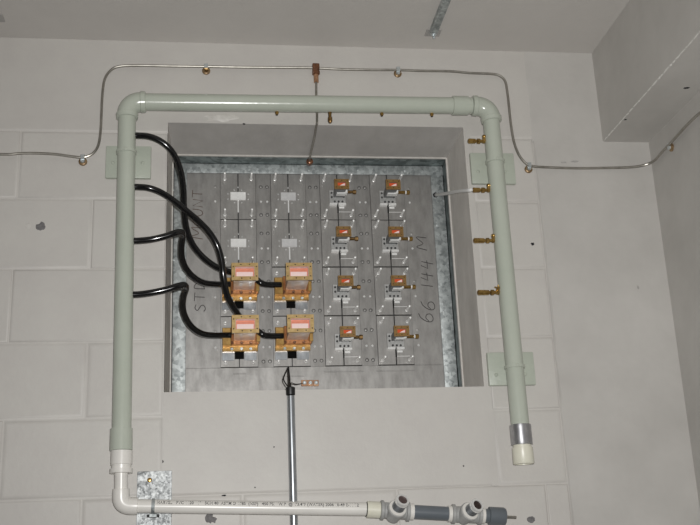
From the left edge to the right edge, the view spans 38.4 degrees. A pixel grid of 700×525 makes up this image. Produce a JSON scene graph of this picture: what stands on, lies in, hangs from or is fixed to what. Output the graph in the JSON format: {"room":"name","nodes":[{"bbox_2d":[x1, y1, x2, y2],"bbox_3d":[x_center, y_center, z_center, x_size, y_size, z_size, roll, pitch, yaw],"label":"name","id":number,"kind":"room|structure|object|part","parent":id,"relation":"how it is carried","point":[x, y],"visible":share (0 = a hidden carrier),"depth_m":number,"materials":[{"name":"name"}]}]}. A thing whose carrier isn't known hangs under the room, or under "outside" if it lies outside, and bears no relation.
{"room":"electrical room","nodes":[
{"label":"electrical room","id":0,"kind":"room"},
{"bbox_2d":[0,37,571,524],"bbox_3d":[-1.017,0.739,2.416,3.259,2.888,0.004,0,-17,-8],"label":"wall","id":1,"kind":"structure","parent":0,"point":[432,446],"depth_m":2.68,"materials":[{"name":"white paint"}]},
{"bbox_2d":[36,222,45,230],"bbox_3d":[-0.833,-0.098,2.704,0.027,0.028,0.001,0,-17,-8],"label":"hole","id":2,"kind":"object","parent":1,"relation":"attached to","point":[40,226],"depth_m":2.70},
{"bbox_2d":[78,154,86,165],"bbox_3d":[-0.736,-0.282,2.765,0.024,0.028,0.018,0,-17,-8],"label":"bolt","id":3,"kind":"object","parent":1,"relation":"attached to","point":[82,161],"visible":1,"depth_m":2.76,"materials":[{"name":"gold metal"}]},
{"bbox_2d":[78,158,86,165],"bbox_3d":[-0.737,-0.278,2.770,0.024,0.024,0.006,0,-17,-8],"label":"washer","id":4,"kind":"object","parent":3,"relation":"in","point":[82,161],"depth_m":2.77,"materials":[{"name":"metal"}]},
{"bbox_2d":[105,146,151,179],"bbox_3d":[-0.609,-0.287,2.747,0.123,0.096,0.088,0,-17,-8],"label":"bracket","id":5,"kind":"object","parent":1,"relation":"attached to","point":[143,153],"visible":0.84,"depth_m":2.77,"materials":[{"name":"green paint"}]},
{"bbox_2d":[136,471,171,524],"bbox_3d":[-0.486,0.630,2.482,0.086,0.232,0.071,0,-17,-8],"label":"plate","id":6,"kind":"object","parent":1,"relation":"attached to","point":[153,485],"visible":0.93,"depth_m":2.53,"materials":[{"name":"metal"}]},
{"bbox_2d":[110,449,516,524],"bbox_3d":[-0.081,0.564,2.513,1.025,0.215,0.099,0,-17,-8],"label":"pipe","id":7,"kind":"object","parent":6,"relation":"attached to","point":[395,510],"visible":1,"depth_m":2.50,"materials":[{"name":"plastic"}]},
{"bbox_2d":[202,63,209,74],"bbox_3d":[-0.414,-0.557,2.895,0.024,0.028,0.018,0,-17,-8],"label":"bolt","id":8,"kind":"object","parent":1,"relation":"attached to","point":[205,70],"visible":1,"depth_m":2.89,"materials":[{"name":"gold metal"}]},
{"bbox_2d":[202,68,209,74],"bbox_3d":[-0.415,-0.554,2.899,0.024,0.024,0.006,0,-17,-8],"label":"washer","id":9,"kind":"object","parent":8,"relation":"in","point":[205,71],"depth_m":2.90,"materials":[{"name":"gold metal"}]},
{"bbox_2d":[205,514,216,523],"bbox_3d":[-0.350,0.645,2.533,0.032,0.027,0.001,0,-17,-8],"label":"hole","id":10,"kind":"object","parent":1,"relation":"attached to","point":[209,518],"depth_m":2.53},
{"bbox_2d":[110,91,534,464],"bbox_3d":[-0.083,0.022,2.704,1.095,1.057,0.061,0,-17,-8],"label":"pipe manifold","id":11,"kind":"object","parent":1,"relation":"attached to","point":[121,432],"visible":0.99,"depth_m":2.75,"materials":[{"name":"grey paint"}]},
{"bbox_2d":[133,229,230,286],"bbox_3d":[-0.436,-0.011,2.789,0.108,0.100,0.393,-13,-20,31],"label":"hose","id":12,"kind":"object","parent":11,"relation":"attached to","point":[140,240],"visible":0.93,"depth_m":2.75,"materials":[{"name":"black rubber"}]},
{"bbox_2d":[133,282,231,338],"bbox_3d":[-0.425,0.131,2.745,0.112,0.103,0.392,-13,-20,30],"label":"hose","id":13,"kind":"object","parent":11,"relation":"attached to","point":[184,286],"visible":1,"depth_m":2.70,"materials":[{"name":"black rubber"}]},
{"bbox_2d":[135,132,230,274],"bbox_3d":[-0.455,-0.164,2.823,0.085,0.339,0.371,-15,-21,34],"label":"hose","id":14,"kind":"object","parent":11,"relation":"attached to","point":[139,135],"visible":0.81,"depth_m":2.80,"materials":[{"name":"black rubber"}]},
{"bbox_2d":[435,188,472,195],"bbox_3d":[0.300,-0.208,2.998,0.022,0.120,0.338,1,-18,-12],"label":"tube","id":15,"kind":"object","parent":11,"relation":"attached to","point":[468,189],"visible":1,"depth_m":2.93,"materials":[{"name":"white"}]},
{"bbox_2d":[468,138,476,143],"bbox_3d":[0.350,-0.348,2.878,0.025,0.015,0.015,0,-17,-8],"label":"fitting","id":16,"kind":"object","parent":11,"relation":"attached to","point":[470,141],"depth_m":2.87,"materials":[{"name":"gold metal"}]},
{"bbox_2d":[472,187,480,192],"bbox_3d":[0.357,-0.204,2.834,0.024,0.015,0.015,0,-17,-8],"label":"fitting","id":17,"kind":"object","parent":11,"relation":"attached to","point":[475,190],"depth_m":2.83,"materials":[{"name":"gold metal"}]},
{"bbox_2d":[473,238,485,242],"bbox_3d":[0.359,-0.061,2.789,0.034,0.015,0.015,0,-17,-8],"label":"fitting","id":18,"kind":"object","parent":11,"relation":"attached to","point":[476,240],"depth_m":2.78,"materials":[{"name":"gold metal"}]},
{"bbox_2d":[477,290,490,294],"bbox_3d":[0.366,0.082,2.745,0.035,0.015,0.015,0,-17,-8],"label":"fitting","id":19,"kind":"object","parent":11,"relation":"attached to","point":[480,292],"depth_m":2.74,"materials":[{"name":"gold metal"}]},
{"bbox_2d":[164,126,483,391],"bbox_3d":[-0.096,0.007,2.919,0.863,0.780,0.285,0,-17,-8],"label":"wall reveal","id":20,"kind":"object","parent":1,"relation":"attached to","point":[456,160],"depth_m":2.90,"materials":[{"name":"paint"}]},
{"bbox_2d":[0,63,699,169],"bbox_3d":[-0.075,-0.424,2.903,2.059,0.323,0.423,-3,-17,3],"label":"sensing line","id":21,"kind":"object","parent":1,"relation":"attached to","point":[315,67],"visible":0.99,"depth_m":2.92,"materials":[{"name":"metal"}]},
{"bbox_2d":[394,66,401,77],"bbox_3d":[0.142,-0.564,2.971,0.024,0.028,0.018,0,-17,-8],"label":"bolt","id":22,"kind":"object","parent":1,"relation":"attached to","point":[397,73],"visible":1,"depth_m":2.97,"materials":[{"name":"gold metal"}]},
{"bbox_2d":[394,71,401,77],"bbox_3d":[0.141,-0.560,2.975,0.024,0.024,0.006,0,-17,-8],"label":"washer","id":23,"kind":"object","parent":22,"relation":"in","point":[397,74],"depth_m":2.97,"materials":[{"name":"metal"}]},
{"bbox_2d":[469,153,515,184],"bbox_3d":[0.418,-0.282,2.882,0.131,0.096,0.088,0,-17,-8],"label":"bracket","id":24,"kind":"object","parent":1,"relation":"attached to","point":[478,162],"visible":0.76,"depth_m":2.91,"materials":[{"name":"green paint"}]},
{"bbox_2d":[486,352,535,385],"bbox_3d":[0.444,0.280,2.708,0.130,0.092,0.088,0,-17,-8],"label":"bracket","id":25,"kind":"object","parent":1,"relation":"attached to","point":[496,367],"visible":0.8,"depth_m":2.73,"materials":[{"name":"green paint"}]},
{"bbox_2d":[524,162,532,172],"bbox_3d":[0.523,-0.277,2.931,0.024,0.028,0.018,0,-17,-8],"label":"bolt","id":26,"kind":"object","parent":1,"relation":"attached to","point":[528,169],"visible":1,"depth_m":2.93,"materials":[{"name":"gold metal"}]},
{"bbox_2d":[524,166,532,172],"bbox_3d":[0.522,-0.273,2.936,0.024,0.024,0.006,0,-17,-8],"label":"washer","id":27,"kind":"object","parent":26,"relation":"in","point":[528,169],"depth_m":2.93,"materials":[{"name":"metal"}]},
{"bbox_2d":[527,516,534,522],"bbox_3d":[0.474,0.674,2.634,0.025,0.020,0.001,0,-17,-8],"label":"hole","id":28,"kind":"object","parent":1,"relation":"attached to","point":[530,519],"depth_m":2.63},
{"bbox_2d":[164,153,457,378],"bbox_3d":[-0.111,0.055,3.052,0.914,0.828,0.001,0,-17,-8],"label":"wall","id":29,"kind":"structure","parent":0,"point":[167,153],"depth_m":3.06,"materials":[{"name":"black"}]},
{"bbox_2d":[0,0,628,52],"bbox_3d":[-0.658,-1.221,1.020,3.607,0.001,4.500,0,-17,-8],"label":"ceiling","id":30,"kind":"structure","parent":0,"point":[564,26],"depth_m":2.84,"materials":[{"name":"paint"}]},
{"bbox_2d":[0,14,4,21],"bbox_3d":[-0.872,-0.895,2.005,0.044,0.024,1.612,0,-17,-8],"label":"strap","id":31,"kind":"object","parent":30,"relation":"attached to","point":[1,15],"visible":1,"depth_m":2.75,"materials":[{"name":"metal"}]},
{"bbox_2d":[424,0,450,38],"bbox_3d":[0.342,-0.895,2.171,0.044,0.024,1.622,0,-17,-8],"label":"strap","id":32,"kind":"object","parent":30,"relation":"attached to","point":[434,31],"visible":1,"depth_m":2.84,"materials":[{"name":"metal"}]},
{"bbox_3d":[0.242,-0.669,2.923,0.044,0.003,0.040,0,-17,-8],"label":"foot plate","id":33,"kind":"part","parent":32,"relation":"part of","materials":[{"name":"silver metal"}]},
{"bbox_2d":[168,123,462,156],"bbox_3d":[-0.109,-0.351,3.030,0.854,0.030,0.285,0,-17,-8],"label":"recess top surface","id":34,"kind":"structure","parent":0,"point":[186,138],"depth_m":2.97,"materials":[{"name":"paint"}]},
{"bbox_2d":[171,163,455,391],"bbox_3d":[-0.110,0.053,3.041,0.846,0.762,0.016,0,-17,-8],"label":"panel","id":35,"kind":"object","parent":34,"relation":"attached to","point":[204,372],"visible":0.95,"depth_m":3.02,"materials":[{"name":"grey metal"}]},
{"bbox_3d":[-0.440,0.014,3.008,0.103,0.615,0.009,0,-17,-8],"label":"plate","id":36,"kind":"part","parent":35,"relation":"part of","materials":[{"name":"metal"}]},
{"bbox_2d":[221,315,259,367],"bbox_3d":[-0.312,0.210,2.874,0.114,0.150,0.177,0,-17,-8],"label":"large waveguide feed","id":37,"kind":"object","parent":35,"relation":"attached to","point":[243,344],"visible":0.99,"depth_m":2.92,"materials":[{"name":"metal"}]},
{"bbox_2d":[134,184,241,314],"bbox_3d":[-0.424,-0.030,2.776,0.087,0.322,0.396,-17,-23,40],"label":"hose","id":38,"kind":"object","parent":37,"relation":"attached to","point":[145,187],"visible":0.97,"depth_m":2.78,"materials":[{"name":"black rubber"}]},
{"bbox_3d":[-0.355,0.269,2.931,0.036,0.036,0.002,0,-17,-8],"label":"cheek plate","id":39,"kind":"part","parent":37,"relation":"part of","materials":[{"name":"metal"}]},
{"bbox_3d":[-0.353,0.234,2.948,0.053,0.150,0.012,0,-17,-8],"label":"plate","id":40,"kind":"part","parent":37,"relation":"part of","materials":[{"name":"metal"}]},
{"bbox_2d":[221,263,259,316],"bbox_3d":[-0.319,0.064,2.920,0.114,0.150,0.177,0,-17,-8],"label":"large waveguide feed","id":41,"kind":"object","parent":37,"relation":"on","point":[244,290],"visible":0.8,"depth_m":2.96,"materials":[{"name":"metal"}]},
{"bbox_3d":[-0.361,0.123,2.976,0.036,0.036,0.002,0,-17,-8],"label":"cheek plate","id":42,"kind":"part","parent":41,"relation":"part of","materials":[{"name":"metal"}]},
{"bbox_3d":[-0.359,0.089,2.994,0.053,0.150,0.012,0,-17,-8],"label":"plate","id":43,"kind":"part","parent":41,"relation":"part of","materials":[{"name":"metal"}]},
{"bbox_2d":[220,219,256,267],"bbox_3d":[-0.335,-0.064,3.019,0.108,0.150,0.062,0,-17,-8],"label":"mounting plate","id":44,"kind":"object","parent":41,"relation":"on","point":[243,249],"visible":0.86,"depth_m":3.04,"materials":[{"name":"metal"}]},
{"bbox_3d":[-0.365,-0.057,3.039,0.053,0.150,0.012,0,-17,-8],"label":"plate","id":45,"kind":"part","parent":44,"relation":"part of","materials":[{"name":"metal"}]},
{"bbox_2d":[220,172,255,219],"bbox_3d":[-0.341,-0.209,3.064,0.108,0.150,0.062,0,-17,-8],"label":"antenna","id":46,"kind":"object","parent":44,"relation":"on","point":[237,195],"visible":1,"depth_m":3.08,"materials":[{"name":"metal"}]},
{"bbox_3d":[-0.371,-0.202,3.083,0.053,0.150,0.012,0,-17,-8],"label":"plate","id":47,"kind":"part","parent":46,"relation":"part of","materials":[{"name":"metal"}]},
{"bbox_3d":[-0.343,-0.204,3.080,0.047,0.026,0.004,0,-17,-8],"label":"plate","id":48,"kind":"part","parent":46,"relation":"part of","materials":[{"name":"metal"}]},
{"bbox_3d":[-0.317,-0.202,3.091,0.053,0.150,0.012,0,-17,-8],"label":"plate","id":49,"kind":"part","parent":46,"relation":"part of","materials":[{"name":"metal"}]},
{"bbox_3d":[-0.337,-0.059,3.035,0.047,0.026,0.004,0,-17,-8],"label":"plate","id":50,"kind":"part","parent":44,"relation":"part of","materials":[{"name":"metal"}]},
{"bbox_3d":[-0.310,-0.057,3.046,0.053,0.150,0.012,0,-17,-8],"label":"plate","id":51,"kind":"part","parent":44,"relation":"part of","materials":[{"name":"metal"}]},
{"bbox_3d":[-0.304,0.089,3.001,0.053,0.150,0.012,0,-17,-8],"label":"plate","id":52,"kind":"part","parent":41,"relation":"part of","materials":[{"name":"metal"}]},
{"bbox_3d":[-0.297,0.123,2.984,0.036,0.036,0.002,0,-17,-8],"label":"cheek plate","id":53,"kind":"part","parent":41,"relation":"part of","materials":[{"name":"metal"}]},
{"bbox_2d":[255,277,281,287],"bbox_3d":[-0.245,0.056,2.954,0.093,0.037,0.028,5,-19,-22],"label":"hose","id":54,"kind":"object","parent":41,"relation":"attached to","point":[259,282],"visible":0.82,"depth_m":2.95,"materials":[{"name":"black rubber"}]},
{"bbox_3d":[-0.298,0.234,2.956,0.053,0.150,0.012,0,-17,-8],"label":"plate","id":55,"kind":"part","parent":37,"relation":"part of","materials":[{"name":"metal"}]},
{"bbox_3d":[-0.291,0.269,2.939,0.036,0.036,0.002,0,-17,-8],"label":"cheek plate","id":56,"kind":"part","parent":37,"relation":"part of","materials":[{"name":"metal"}]},
{"bbox_2d":[256,328,283,338],"bbox_3d":[-0.236,0.204,2.909,0.093,0.036,0.028,5,-19,-22],"label":"hose","id":57,"kind":"object","parent":37,"relation":"attached to","point":[261,333],"visible":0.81,"depth_m":2.90,"materials":[{"name":"black rubber"}]},
{"bbox_2d":[273,314,313,366],"bbox_3d":[-0.160,0.209,2.895,0.114,0.150,0.177,0,-17,-8],"label":"large waveguide feed","id":58,"kind":"object","parent":35,"relation":"attached to","point":[293,350],"visible":0.99,"depth_m":2.94,"materials":[{"name":"metal"}]},
{"bbox_3d":[-0.202,0.269,2.951,0.036,0.036,0.002,0,-17,-8],"label":"cheek plate","id":59,"kind":"part","parent":58,"relation":"part of","materials":[{"name":"metal"}]},
{"bbox_3d":[-0.200,0.234,2.969,0.053,0.150,0.012,0,-17,-8],"label":"plate","id":60,"kind":"part","parent":58,"relation":"part of","materials":[{"name":"metal"}]},
{"bbox_2d":[272,263,312,316],"bbox_3d":[-0.166,0.064,2.940,0.114,0.150,0.177,0,-17,-8],"label":"large waveguide feed","id":61,"kind":"object","parent":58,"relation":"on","point":[292,297],"visible":0.99,"depth_m":2.98,"materials":[{"name":"metal"}]},
{"bbox_3d":[-0.208,0.123,2.996,0.036,0.036,0.002,0,-17,-8],"label":"cheek plate","id":62,"kind":"part","parent":61,"relation":"part of","materials":[{"name":"metal"}]},
{"bbox_3d":[-0.206,0.089,3.014,0.053,0.150,0.012,0,-17,-8],"label":"plate","id":63,"kind":"part","parent":61,"relation":"part of","materials":[{"name":"metal"}]},
{"bbox_2d":[271,219,307,267],"bbox_3d":[-0.182,-0.065,3.039,0.108,0.150,0.062,0,-17,-8],"label":"mounting plate","id":64,"kind":"object","parent":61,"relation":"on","point":[288,242],"visible":0.94,"depth_m":3.06,"materials":[{"name":"metal"}]},
{"bbox_3d":[-0.213,-0.057,3.059,0.053,0.150,0.012,0,-17,-8],"label":"plate","id":65,"kind":"part","parent":64,"relation":"part of","materials":[{"name":"metal"}]},
{"bbox_2d":[270,172,305,219],"bbox_3d":[-0.188,-0.209,3.084,0.108,0.150,0.062,0,-17,-8],"label":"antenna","id":66,"kind":"object","parent":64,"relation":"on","point":[290,198],"visible":1,"depth_m":3.10,"materials":[{"name":"metal"}]},
{"bbox_3d":[-0.219,-0.202,3.104,0.053,0.150,0.012,0,-17,-8],"label":"plate","id":67,"kind":"part","parent":66,"relation":"part of","materials":[{"name":"metal"}]},
{"bbox_3d":[-0.191,-0.204,3.101,0.047,0.026,0.004,0,-17,-8],"label":"plate","id":68,"kind":"part","parent":66,"relation":"part of","materials":[{"name":"metal"}]},
{"bbox_3d":[-0.164,-0.202,3.111,0.053,0.150,0.012,0,-17,-8],"label":"plate","id":69,"kind":"part","parent":66,"relation":"part of","materials":[{"name":"metal"}]},
{"bbox_3d":[-0.184,-0.059,3.056,0.047,0.026,0.004,0,-17,-8],"label":"plate","id":70,"kind":"part","parent":64,"relation":"part of","materials":[{"name":"metal"}]},
{"bbox_3d":[-0.158,-0.057,3.066,0.053,0.150,0.012,0,-17,-8],"label":"plate","id":71,"kind":"part","parent":64,"relation":"part of","materials":[{"name":"metal"}]},
{"bbox_3d":[-0.152,0.088,3.021,0.053,0.150,0.012,0,-17,-8],"label":"plate","id":72,"kind":"part","parent":61,"relation":"part of","materials":[{"name":"metal"}]},
{"bbox_3d":[-0.145,0.123,3.005,0.036,0.036,0.002,0,-17,-8],"label":"cheek plate","id":73,"kind":"part","parent":61,"relation":"part of","materials":[{"name":"metal"}]},
{"bbox_3d":[-0.145,0.234,2.976,0.053,0.150,0.012,0,-17,-8],"label":"plate","id":74,"kind":"part","parent":58,"relation":"part of","materials":[{"name":"metal"}]},
{"bbox_3d":[-0.139,0.268,2.960,0.036,0.036,0.002,0,-17,-8],"label":"cheek plate","id":75,"kind":"part","parent":58,"relation":"part of","materials":[{"name":"metal"}]},
{"bbox_2d":[301,380,318,385],"bbox_3d":[-0.117,0.352,2.935,0.052,0.019,0.009,0,-17,-8],"label":"block","id":76,"kind":"object","parent":35,"relation":"attached to","point":[305,382],"visible":1,"depth_m":2.93,"materials":[{"name":"orange metal"}]},
{"bbox_3d":[-0.097,0.362,2.944,0.765,0.114,0.009,0,-17,-8],"label":"plate","id":77,"kind":"part","parent":35,"relation":"part of","materials":[{"name":"metal"}]},
{"bbox_2d":[324,316,362,365],"bbox_3d":[-0.015,0.219,2.946,0.108,0.150,0.112,0,-17,-8],"label":"small waveguide feed","id":78,"kind":"object","parent":35,"relation":"attached to","point":[343,336],"visible":1,"depth_m":2.98,"materials":[{"name":"metal"}]},
{"bbox_3d":[-0.049,0.234,2.989,0.053,0.150,0.012,0,-17,-8],"label":"plate","id":79,"kind":"part","parent":78,"relation":"part of","materials":[{"name":"metal"}]},
{"bbox_2d":[322,267,360,315],"bbox_3d":[-0.021,0.073,2.991,0.108,0.150,0.112,0,-17,-8],"label":"small waveguide feed","id":80,"kind":"object","parent":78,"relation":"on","point":[341,287],"visible":1,"depth_m":3.02,"materials":[{"name":"metal"}]},
{"bbox_3d":[-0.055,0.088,3.034,0.053,0.150,0.012,0,-17,-8],"label":"plate","id":81,"kind":"part","parent":80,"relation":"part of","materials":[{"name":"metal"}]},
{"bbox_2d":[321,219,358,267],"bbox_3d":[-0.027,-0.072,3.036,0.108,0.150,0.112,0,-17,-8],"label":"small waveguide feed","id":82,"kind":"object","parent":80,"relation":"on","point":[339,243],"visible":1,"depth_m":3.06,"materials":[{"name":"metal"}]},
{"bbox_3d":[-0.061,-0.057,3.079,0.053,0.150,0.012,0,-17,-8],"label":"plate","id":83,"kind":"part","parent":82,"relation":"part of","materials":[{"name":"metal"}]},
{"bbox_2d":[319,173,355,220],"bbox_3d":[-0.034,-0.217,3.080,0.108,0.150,0.112,0,-17,-8],"label":"small waveguide feed","id":84,"kind":"object","parent":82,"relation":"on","point":[337,196],"visible":1,"depth_m":3.11,"materials":[{"name":"metal"}]},
{"bbox_3d":[-0.067,-0.202,3.124,0.053,0.150,0.012,0,-17,-8],"label":"plate","id":85,"kind":"part","parent":84,"relation":"part of","materials":[{"name":"metal"}]},
{"bbox_3d":[-0.039,-0.202,3.117,0.051,0.044,0.008,0,-17,-8],"label":"foot plate","id":86,"kind":"part","parent":84,"relation":"part of","materials":[{"name":"silver metal"}]},
{"bbox_3d":[-0.012,-0.202,3.131,0.053,0.150,0.012,0,-17,-8],"label":"plate","id":87,"kind":"part","parent":84,"relation":"part of","materials":[{"name":"metal"}]},
{"bbox_3d":[-0.033,-0.058,3.072,0.051,0.044,0.008,0,-17,-8],"label":"foot plate","id":88,"kind":"part","parent":82,"relation":"part of","materials":[{"name":"silver metal"}]},
{"bbox_3d":[-0.006,-0.058,3.087,0.053,0.150,0.012,0,-17,-8],"label":"plate","id":89,"kind":"part","parent":82,"relation":"part of","materials":[{"name":"metal"}]},
{"bbox_3d":[-0.027,0.088,3.027,0.051,0.044,0.008,0,-17,-8],"label":"foot plate","id":90,"kind":"part","parent":80,"relation":"part of","materials":[{"name":"silver metal"}]},
{"bbox_3d":[0.000,0.088,3.041,0.053,0.150,0.012,0,-17,-8],"label":"plate","id":91,"kind":"part","parent":80,"relation":"part of","materials":[{"name":"metal"}]},
{"bbox_3d":[-0.021,0.234,2.982,0.051,0.044,0.008,0,-17,-8],"label":"foot plate","id":92,"kind":"part","parent":78,"relation":"part of","materials":[{"name":"silver metal"}]},
{"bbox_3d":[0.006,0.234,2.996,0.053,0.150,0.012,0,-17,-8],"label":"plate","id":93,"kind":"part","parent":78,"relation":"part of","materials":[{"name":"metal"}]},
{"bbox_2d":[369,174,409,220],"bbox_3d":[0.127,-0.217,3.102,0.117,0.150,0.112,0,-17,-8],"label":"small waveguide feed","id":94,"kind":"object","parent":35,"relation":"attached to","point":[387,202],"visible":1,"depth_m":3.13,"materials":[{"name":"metal"}]},
{"bbox_3d":[0.089,-0.202,3.145,0.053,0.150,0.012,0,-17,-8],"label":"plate","id":95,"kind":"part","parent":94,"relation":"part of","materials":[{"name":"metal"}]},
{"bbox_3d":[0.117,-0.202,3.138,0.051,0.044,0.008,0,-17,-8],"label":"foot plate","id":96,"kind":"part","parent":94,"relation":"part of","materials":[{"name":"silver metal"}]},
{"bbox_3d":[0.144,-0.202,3.152,0.053,0.150,0.012,0,-17,-8],"label":"plate","id":97,"kind":"part","parent":94,"relation":"part of","materials":[{"name":"metal"}]},
{"bbox_2d":[371,220,412,266],"bbox_3d":[0.133,-0.072,3.057,0.117,0.150,0.112,0,-17,-8],"label":"small waveguide feed","id":98,"kind":"object","parent":35,"relation":"attached to","point":[389,242],"visible":1,"depth_m":3.08,"materials":[{"name":"metal"}]},
{"bbox_3d":[0.095,-0.058,3.100,0.053,0.150,0.012,0,-17,-8],"label":"plate","id":99,"kind":"part","parent":98,"relation":"part of","materials":[{"name":"metal"}]},
{"bbox_3d":[0.123,-0.058,3.093,0.051,0.044,0.008,0,-17,-8],"label":"foot plate","id":100,"kind":"part","parent":98,"relation":"part of","materials":[{"name":"silver metal"}]},
{"bbox_3d":[0.150,-0.058,3.107,0.053,0.150,0.012,0,-17,-8],"label":"plate","id":101,"kind":"part","parent":98,"relation":"part of","materials":[{"name":"metal"}]},
{"bbox_2d":[374,267,415,315],"bbox_3d":[0.140,0.073,3.012,0.117,0.150,0.112,0,-17,-8],"label":"small waveguide feed","id":102,"kind":"object","parent":35,"relation":"attached to","point":[392,285],"visible":1,"depth_m":3.04,"materials":[{"name":"metal"}]},
{"bbox_3d":[0.101,0.088,3.055,0.053,0.150,0.012,0,-17,-8],"label":"plate","id":103,"kind":"part","parent":102,"relation":"part of","materials":[{"name":"metal"}]},
{"bbox_3d":[0.129,0.088,3.048,0.051,0.044,0.008,0,-17,-8],"label":"foot plate","id":104,"kind":"part","parent":102,"relation":"part of","materials":[{"name":"silver metal"}]},
{"bbox_3d":[0.156,0.088,3.062,0.053,0.150,0.012,0,-17,-8],"label":"plate","id":105,"kind":"part","parent":102,"relation":"part of","materials":[{"name":"metal"}]},
{"bbox_2d":[376,316,418,365],"bbox_3d":[0.146,0.219,2.967,0.117,0.150,0.112,0,-17,-8],"label":"small waveguide feed","id":106,"kind":"object","parent":35,"relation":"attached to","point":[395,336],"visible":1,"depth_m":3.00,"materials":[{"name":"brushed aluminium"},{"name":"polished steel"},{"name":"brass"}]},
{"bbox_3d":[0.107,0.234,3.010,0.053,0.150,0.012,0,-17,-8],"label":"plate","id":107,"kind":"part","parent":106,"relation":"part of","materials":[{"name":"metal"}]},
{"bbox_3d":[0.135,0.234,3.003,0.051,0.044,0.008,0,-17,-8],"label":"foot plate","id":108,"kind":"part","parent":106,"relation":"part of","materials":[{"name":"silver metal"}]},
{"bbox_3d":[0.162,0.234,3.017,0.053,0.150,0.012,0,-17,-8],"label":"plate","id":109,"kind":"part","parent":106,"relation":"part of","materials":[{"name":"metal"}]},
{"bbox_3d":[0.223,0.013,3.096,0.089,0.615,0.009,0,-17,-8],"label":"plate","id":110,"kind":"part","parent":35,"relation":"part of","materials":[{"name":"metal"}]},
{"bbox_2d":[172,156,461,391],"bbox_3d":[-0.106,0.043,2.997,0.851,0.756,0.075,0,-17,-8],"label":"frame","id":111,"kind":"object","parent":34,"relation":"attached to","point":[256,165],"visible":0.88,"depth_m":3.09,"materials":[{"name":"metal"}]},
{"bbox_3d":[-0.505,0.055,2.977,0.038,0.753,0.006,0,-17,-8],"label":"rail","id":112,"kind":"part","parent":111,"relation":"part of","materials":[{"name":"metal"}]},
{"bbox_3d":[-0.121,-0.290,3.136,0.839,0.031,0.003,0,-17,-8],"label":"rail","id":113,"kind":"part","parent":111,"relation":"part of","materials":[{"name":"metal"}]},
{"bbox_3d":[0.288,0.054,3.083,0.040,0.753,0.005,0,-17,-8],"label":"rail","id":114,"kind":"part","parent":111,"relation":"part of","materials":[{"name":"metal"}]},
{"bbox_2d":[170,154,463,391],"bbox_3d":[-0.100,0.034,2.954,0.841,0.751,0.009,0,-17,-8],"label":"bead","id":115,"kind":"object","parent":34,"relation":"attached to","point":[209,155],"visible":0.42,"depth_m":3.02},
{"bbox_2d":[524,52,699,524],"bbox_3d":[0.765,0.785,2.640,0.362,2.988,0.008,0,-17,-8],"label":"wall pier","id":116,"kind":"object","parent":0,"point":[629,458],"visible":0.98,"depth_m":2.83,"materials":[{"name":"paint"}]},
{"bbox_2d":[592,0,699,141],"bbox_3d":[1.084,-1.128,1.066,0.150,0.303,4.205,0,-17,-8],"label":"beam","id":117,"kind":"structure","parent":0,"point":[646,65],"depth_m":2.75,"materials":[{"name":"paint"}]},
{"bbox_2d":[649,91,699,505],"bbox_3d":[1.190,0.202,0.817,0.001,2.988,4.500,0,-17,-8],"label":"wall","id":118,"kind":"structure","parent":0,"point":[676,173],"depth_m":2.78,"materials":[{"name":"paint"}]},
{"bbox_2d":[667,143,673,151],"bbox_3d":[0.910,-0.328,2.859,0.013,0.024,0.024,0,-17,-8],"label":"bolt","id":119,"kind":"object","parent":118,"relation":"attached to","point":[670,148],"visible":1,"depth_m":2.85,"materials":[{"name":"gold metal"}]},
{"label":"floor","id":120,"kind":"structure","parent":0,"visible":0},
{"bbox_2d":[283,366,302,524],"bbox_3d":[-0.118,1.275,2.491,0.036,2.037,0.296,-3,-17,1],"label":"conduit","id":121,"kind":"object","parent":120,"relation":"on","point":[290,390],"visible":1,"depth_m":2.59,"materials":[{"name":"metal"}]}
]}

